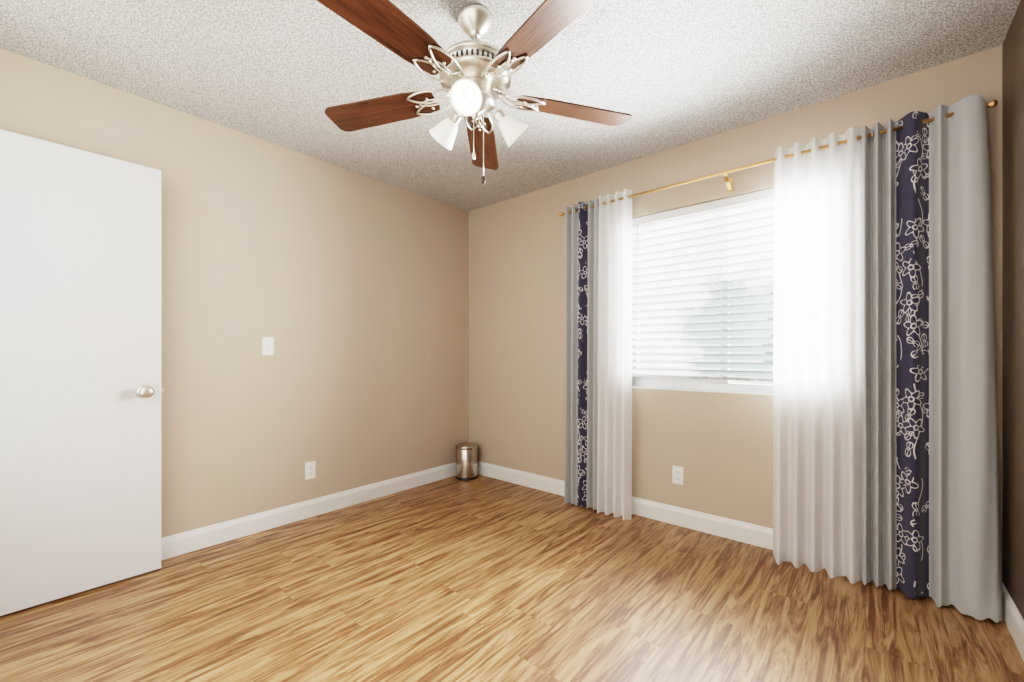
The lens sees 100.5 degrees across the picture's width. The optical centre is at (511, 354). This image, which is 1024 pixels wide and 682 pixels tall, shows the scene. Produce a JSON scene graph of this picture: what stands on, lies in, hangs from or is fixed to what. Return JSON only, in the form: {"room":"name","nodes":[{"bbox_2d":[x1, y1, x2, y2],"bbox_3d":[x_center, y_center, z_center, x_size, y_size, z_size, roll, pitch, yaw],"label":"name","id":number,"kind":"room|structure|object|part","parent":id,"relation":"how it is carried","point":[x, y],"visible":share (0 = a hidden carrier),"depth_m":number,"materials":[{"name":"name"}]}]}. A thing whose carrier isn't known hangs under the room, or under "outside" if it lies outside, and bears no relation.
{"room":"empty bedroom","nodes":[
{"label":"empty bedroom","id":0,"kind":"room"},
{"bbox_2d":[0,48,468,537],"bbox_3d":[-1.884,-0.120,2.372,0.120,2.440,4.650,0,0,40],"label":"wall","id":1,"kind":"structure","parent":0,"point":[347,290],"depth_m":2.73,"materials":[{"name":"beige paint"}]},
{"bbox_2d":[262,337,273,354],"bbox_3d":[-1.531,-0.050,2.678,0.020,0.115,0.070,0,0,40],"label":"light switch","id":2,"kind":"object","parent":1,"relation":"attached to","point":[267,345],"visible":1,"depth_m":2.68,"materials":[{"name":"white plastic"}]},
{"bbox_2d":[161,462,455,559],"bbox_3d":[-1.434,1.042,2.796,0.014,0.115,3.180,0,0,40],"label":"baseboard","id":3,"kind":"structure","parent":1,"relation":"attached to","point":[193,540],"depth_m":2.77,"materials":[{"name":"white wood"}]},
{"bbox_2d":[305,461,315,479],"bbox_3d":[-1.363,0.785,2.883,0.008,0.115,0.070,0,0,40],"label":"electrical outlet","id":4,"kind":"object","parent":1,"relation":"attached to","point":[310,470],"visible":1,"depth_m":2.88,"materials":[{"name":"white plastic"}]},
{"bbox_2d":[0,0,1020,211],"bbox_3d":[-0.530,-1.370,1.301,3.570,0.060,4.780,0,0,40],"label":"ceiling","id":5,"kind":"structure","parent":0,"point":[667,74],"depth_m":1.97,"materials":[{"name":"white paint"}]},
{"bbox_2d":[316,0,631,183],"bbox_3d":[-0.162,-0.996,1.659,1.336,0.688,1.305,0,0,40],"label":"fan","id":6,"kind":"object","parent":5,"relation":"hanging from","point":[474,79],"visible":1,"depth_m":1.61,"materials":[{"name":"brown wood"}]},
{"bbox_3d":[-0.146,-1.133,1.696,0.284,0.134,0.284,0,0,40],"label":"motor","id":7,"kind":"part","parent":6,"relation":"part of","materials":[{"name":"silver metal"}]},
{"bbox_2d":[0,474,1023,681],"bbox_3d":[-0.530,1.130,1.301,3.570,0.060,4.780,0,0,40],"label":"floor","id":8,"kind":"structure","parent":0,"point":[481,578],"depth_m":1.81,"materials":[{"name":"laminate"}]},
{"bbox_2d":[455,442,477,480],"bbox_3d":[-0.406,0.945,3.810,0.206,0.311,0.206,0,0,40],"label":"trash bin","id":9,"kind":"object","parent":8,"relation":"on","point":[466,461],"visible":1,"depth_m":3.73,"materials":[{"name":"silver metal"}]},
{"bbox_3d":[-0.407,0.811,3.812,0.202,0.045,0.202,0,0,40],"label":"lid","id":10,"kind":"part","parent":9,"relation":"part of","materials":[{"name":"silver metal"}]},
{"bbox_2d":[469,45,1001,572],"bbox_3d":[0.911,-0.120,2.989,3.330,2.440,0.160,0,0,40],"label":"wall","id":11,"kind":"structure","parent":0,"point":[516,333],"depth_m":2.82,"materials":[{"name":"beige paint"}]},
{"bbox_2d":[477,461,772,549],"bbox_3d":[0.855,1.042,2.923,3.330,0.115,0.014,0,0,40],"label":"baseboard","id":12,"kind":"structure","parent":11,"relation":"attached to","point":[751,534],"depth_m":2.75,"materials":[{"name":"white wood"}]},
{"bbox_2d":[672,466,682,484],"bbox_3d":[1.068,0.780,2.745,0.070,0.115,0.008,0,0,40],"label":"electrical outlet","id":13,"kind":"object","parent":11,"relation":"attached to","point":[677,474],"visible":1,"depth_m":2.74,"materials":[{"name":"white plastic"}]},
{"bbox_2d":[632,386,772,395],"bbox_3d":[1.282,0.230,2.615,1.218,0.010,0.068,0,0,40],"label":"window sill","id":14,"kind":"structure","parent":11,"relation":"on","point":[715,391],"depth_m":2.64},
{"bbox_2d":[632,198,773,392],"bbox_3d":[1.312,-0.357,2.650,1.220,1.185,0.115,0,0,40],"label":"window","id":15,"kind":"structure","parent":11,"relation":"in","point":[637,335],"depth_m":2.68,"materials":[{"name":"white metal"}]},
{"bbox_3d":[1.115,0.163,2.854,0.565,0.035,0.022,0,0,40],"label":"window sash rail","id":16,"kind":"part","parent":15,"relation":"part of","materials":[{"name":"white plastic"}]},
{"bbox_3d":[1.291,0.148,2.625,1.204,0.018,0.050,0,0,40],"label":"window blind bottom rail","id":17,"kind":"part","parent":15,"relation":"part of","materials":[{"name":"white plastic"}]},
{"bbox_2d":[632,188,773,226],"bbox_3d":[1.291,-0.920,2.625,1.204,0.052,0.056,0,0,40],"label":"blind headrail","id":18,"kind":"object","parent":15,"relation":"attached to","point":[762,195],"visible":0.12,"depth_m":2.66,"materials":[{"name":"white plastic"}]},
{"bbox_2d":[720,208,722,377],"bbox_3d":[1.274,-0.374,2.606,0.002,1.039,0.002,0,0,40],"label":"blind cord","id":19,"kind":"object","parent":18,"relation":"hanging from","point":[720,295],"visible":0.35,"depth_m":2.60,"materials":[{"name":"white plastic"}]},
{"bbox_2d":[723,169,732,192],"bbox_3d":[1.264,-1.010,2.494,0.024,0.094,0.135,0,0,40],"label":"bracket","id":20,"kind":"object","parent":11,"relation":"attached to","point":[729,182],"depth_m":2.50,"materials":[{"name":"gold metal"}]},
{"bbox_2d":[558,100,997,216],"bbox_3d":[1.187,-1.048,2.491,2.201,0.031,0.031,0,0,40],"label":"curtain rod","id":21,"kind":"object","parent":20,"relation":"on","point":[992,104],"visible":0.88,"depth_m":2.35,"materials":[{"name":"gold metal"}]},
{"bbox_2d":[564,198,598,509],"bbox_3d":[0.496,0.004,3.069,0.295,2.188,0.084,0,0,40],"label":"drape","id":22,"kind":"object","parent":21,"relation":"hanging from","point":[581,334],"visible":0.96,"depth_m":3.05,"materials":[{"name":"fabric"}]},
{"bbox_2d":[597,189,631,519],"bbox_3d":[0.686,0.003,2.904,0.257,2.202,0.080,0,0,40],"label":"sheer curtain","id":23,"kind":"object","parent":21,"relation":"hanging from","point":[614,466],"visible":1,"depth_m":2.88,"materials":[{"name":"white fabric"}]},
{"bbox_2d":[773,127,861,583],"bbox_3d":[1.538,0.003,2.166,0.375,2.202,0.109,0,0,40],"label":"sheer curtain","id":24,"kind":"object","parent":21,"relation":"hanging from","point":[817,423],"visible":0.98,"depth_m":2.16,"materials":[{"name":"white fabric"}]},
{"bbox_2d":[860,94,1002,622],"bbox_3d":[1.838,0.004,1.899,0.462,2.188,0.099,0,0,44],"label":"drape","id":25,"kind":"object","parent":21,"relation":"hanging from","point":[930,509],"visible":0.98,"depth_m":1.90,"materials":[{"name":"grey fabric"}]},
{"bbox_2d":[1002,0,1023,618],"bbox_3d":[0.739,-0.120,0.131,0.120,2.440,4.650,0,0,40],"label":"wall","id":26,"kind":"structure","parent":0,"point":[1013,312],"depth_m":1.70,"materials":[{"name":"brown paint"}]},
{"bbox_2d":[1002,582,1023,660],"bbox_3d":[1.088,1.042,0.642,0.014,0.115,3.180,0,0,40],"label":"baseboard","id":27,"kind":"structure","parent":26,"relation":"attached to","point":[1013,619],"depth_m":1.65,"materials":[{"name":"white wood"}]},
{"label":"outside","id":28,"kind":"structure","parent":0,"visible":0},
{"bbox_2d":[640,207,773,384],"bbox_3d":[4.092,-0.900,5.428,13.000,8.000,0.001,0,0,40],"label":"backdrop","id":29,"kind":"structure","parent":28,"point":[741,369],"depth_m":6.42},
{"bbox_3d":[-2.345,0.080,1.548,0.043,1.690,0.013,0,0,40],"label":"door hinges","id":30,"kind":"object","parent":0,"visible":0},
{"bbox_2d":[0,129,160,615],"bbox_3d":[-2.041,0.076,1.842,0.103,2.023,0.830,0,0,40],"label":"door","id":31,"kind":"structure","parent":30,"relation":"attached to","point":[80,364],"depth_m":1.94,"materials":[{"name":"white wood"}]},
{"bbox_3d":[-1.801,0.185,2.095,0.066,0.066,0.066,0,0,40],"label":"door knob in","id":32,"kind":"part","parent":31,"relation":"part of","materials":[{"name":"silver metal"}]}
]}

